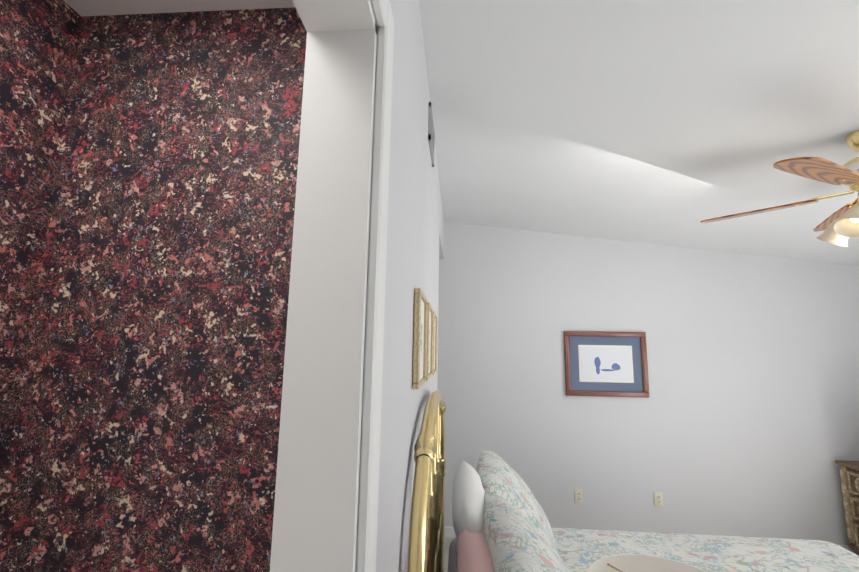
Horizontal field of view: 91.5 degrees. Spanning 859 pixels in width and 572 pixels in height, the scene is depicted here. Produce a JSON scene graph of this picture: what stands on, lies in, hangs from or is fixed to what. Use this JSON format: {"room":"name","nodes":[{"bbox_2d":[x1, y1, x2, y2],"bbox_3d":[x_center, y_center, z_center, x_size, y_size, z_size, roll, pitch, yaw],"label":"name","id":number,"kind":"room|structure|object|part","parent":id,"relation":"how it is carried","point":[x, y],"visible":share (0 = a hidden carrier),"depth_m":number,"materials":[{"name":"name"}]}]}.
{"room":"bedroom","nodes":[
{"label":"bedroom","id":0,"kind":"room"},
{"bbox_2d":[0,0,79,499],"bbox_3d":[-1.071,0.112,0.287,0.120,2.950,1.670,0,-9,4],"label":"wall","id":1,"kind":"structure","parent":0,"point":[38,37],"depth_m":0.99,"materials":[{"name":"paper"}]},
{"bbox_2d":[0,7,306,571],"bbox_3d":[-0.563,0.234,1.018,0.730,2.950,0.120,0,-9,4],"label":"wall","id":2,"kind":"structure","parent":0,"point":[148,170],"depth_m":0.99,"materials":[{"name":"paper"}]},
{"bbox_2d":[63,0,294,15],"bbox_3d":[-1.685,-0.667,1.862,3.100,0.130,4.450,0,-9,4],"label":"ceiling","id":3,"kind":"structure","parent":0,"point":[99,7],"depth_m":1.09,"materials":[{"name":"paint"}]},
{"bbox_2d":[355,0,443,571],"bbox_3d":[-0.100,0.322,1.535,0.120,2.950,4.570,0,-9,4],"label":"wall","id":4,"kind":"structure","parent":0,"point":[415,240],"depth_m":1.13,"materials":[{"name":"paint"}]},
{"bbox_2d":[270,0,393,571],"bbox_3d":[-0.191,0.491,0.160,0.138,2.192,1.004,0,-9,4],"label":"door frame","id":5,"kind":"structure","parent":4,"relation":"attached to","point":[318,504],"depth_m":0.66,"materials":[{"name":"white wood"}]},
{"bbox_2d":[412,288,427,388],"bbox_3d":[-0.031,0.187,1.475,0.022,0.320,0.300,0,-9,4],"label":"picture","id":6,"kind":"object","parent":4,"relation":"attached to","point":[419,371],"visible":1,"depth_m":1.35,"materials":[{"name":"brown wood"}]},
{"bbox_2d":[426,302,433,380],"bbox_3d":[-0.003,0.248,1.864,0.022,0.320,0.300,0,-9,4],"label":"picture","id":7,"kind":"object","parent":4,"relation":"attached to","point":[430,326],"visible":0.69,"depth_m":1.90,"materials":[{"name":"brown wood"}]},
{"bbox_2d":[428,102,434,166],"bbox_3d":[0.012,-0.742,2.074,0.013,0.180,0.300,0,-9,4],"label":"air vent","id":8,"kind":"object","parent":4,"relation":"in","point":[431,135],"visible":1,"depth_m":1.99,"materials":[{"name":"grey metal"}]},
{"bbox_2d":[432,311,437,374],"bbox_3d":[0.023,0.306,2.239,0.022,0.320,0.300,0,-9,4],"label":"picture","id":9,"kind":"object","parent":4,"relation":"attached to","point":[435,328],"visible":0.6,"depth_m":2.33,"materials":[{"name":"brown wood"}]},
{"bbox_2d":[444,537,455,571],"bbox_3d":[1.549,1.858,1.239,4.710,0.120,4.690,0,-9,4],"label":"floor","id":10,"kind":"structure","parent":0,"point":[447,541],"depth_m":3.30,"materials":[{"name":"carpet"}]},
{"bbox_2d":[407,391,858,571],"bbox_3d":[1.075,1.143,1.593,2.208,1.385,1.623,0,-9,4],"label":"bed","id":11,"kind":"object","parent":10,"relation":"on","point":[501,523],"visible":0.98,"depth_m":1.83,"materials":[{"name":"multicoloured fabric"}]},
{"bbox_3d":[0.011,1.139,1.683,0.072,1.385,1.460,0,-9,4],"label":"headboard","id":12,"kind":"part","parent":11,"relation":"part of","materials":[{"name":"gold metal"}]},
{"bbox_2d":[456,515,558,571],"bbox_3d":[0.206,0.987,1.252,0.167,0.420,0.660,-25,-8,-3],"label":"pillow","id":13,"kind":"object","parent":11,"relation":"on","point":[479,548],"depth_m":1.28,"materials":[{"name":"pink"}]},
{"bbox_2d":[475,449,560,571],"bbox_3d":[0.414,1.079,2.055,0.198,0.520,0.780,-40,-11,0],"label":"pillow","id":14,"kind":"object","parent":11,"relation":"on","point":[495,476],"depth_m":1.88,"materials":[{"name":"fabric"}]},
{"bbox_2d":[480,492,651,571],"bbox_3d":[0.362,0.965,1.326,0.199,0.520,0.780,-39,-8,-5],"label":"pillow","id":15,"kind":"object","parent":11,"relation":"on","point":[509,541],"depth_m":1.27,"materials":[{"name":"fabric"}]},
{"bbox_3d":[1.046,1.552,1.546,1.980,0.560,1.330,0,-9,4],"label":"frame","id":16,"kind":"part","parent":11,"relation":"part of","materials":[{"name":"fabric"}]},
{"bbox_2d":[453,523,858,571],"bbox_3d":[1.135,1.490,1.535,2.084,0.614,1.631,0,-9,4],"label":"comforter","id":17,"kind":"object","parent":11,"relation":"on","point":[579,549],"depth_m":2.02,"materials":[{"name":"fabric"}]},
{"bbox_2d":[835,460,858,555],"bbox_3d":[3.504,1.657,2.538,0.523,0.740,1.600,1,-9,2],"label":"dresser","id":18,"kind":"object","parent":10,"relation":"on","point":[849,473],"visible":0.98,"depth_m":3.26,"materials":[{"name":"brown wood"}]},
{"bbox_3d":[0.407,1.331,0.585,0.454,0.699,0.304,0,-9,4],"label":"nightstand","id":19,"kind":"object","parent":10,"relation":"on","visible":0},
{"bbox_2d":[587,554,706,571],"bbox_3d":[0.391,0.736,0.659,0.260,0.496,0.260,0,-9,4],"label":"lamp","id":20,"kind":"object","parent":19,"relation":"on","point":[630,563],"visible":1,"depth_m":0.81,"materials":[{"name":"white fabric"}]},
{"bbox_2d":[419,0,858,265],"bbox_3d":[1.904,-0.823,1.633,4.090,0.678,4.690,0,-9,4],"label":"ceiling","id":21,"kind":"structure","parent":0,"point":[669,122],"depth_m":1.96,"materials":[{"name":"paint"}]},
{"bbox_2d":[700,130,858,246],"bbox_3d":[1.978,-0.309,1.791,1.255,0.817,1.261,0,-9,4],"label":"ceiling fan","id":22,"kind":"object","parent":21,"relation":"hanging from","point":[840,226],"visible":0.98,"depth_m":1.80,"materials":[{"name":"brown wood"}]},
{"bbox_2d":[437,221,858,544],"bbox_3d":[1.734,0.693,3.727,4.710,2.950,0.120,0,-9,4],"label":"wall","id":23,"kind":"structure","parent":0,"point":[742,420],"depth_m":3.62,"materials":[{"name":"paint"}]},
{"bbox_2d":[574,489,582,503],"bbox_3d":[1.257,1.772,3.525,0.070,0.114,0.009,0,-9,4],"label":"electrical outlet","id":24,"kind":"object","parent":23,"relation":"attached to","point":[578,495],"visible":1,"depth_m":3.52,"materials":[{"name":"beige plastic"}]},
{"bbox_2d":[564,331,649,397],"bbox_3d":[1.544,0.680,3.664,0.700,0.560,0.030,0,-9,4],"label":"picture","id":25,"kind":"object","parent":23,"relation":"attached to","point":[606,364],"visible":0.96,"depth_m":3.66,"materials":[{"name":"brown wood"}]},
{"bbox_2d":[444,526,855,553],"bbox_3d":[1.705,2.098,3.441,4.470,0.085,0.014,0,-9,4],"label":"baseboard","id":26,"kind":"structure","parent":23,"relation":"attached to","point":[449,532],"depth_m":3.53,"materials":[{"name":"white wood"}]},
{"bbox_2d":[654,492,662,506],"bbox_3d":[1.905,1.776,3.479,0.070,0.114,0.009,0,-9,4],"label":"electrical outlet","id":27,"kind":"object","parent":23,"relation":"attached to","point":[658,499],"visible":1,"depth_m":3.48,"materials":[{"name":"beige plastic"}]}
]}

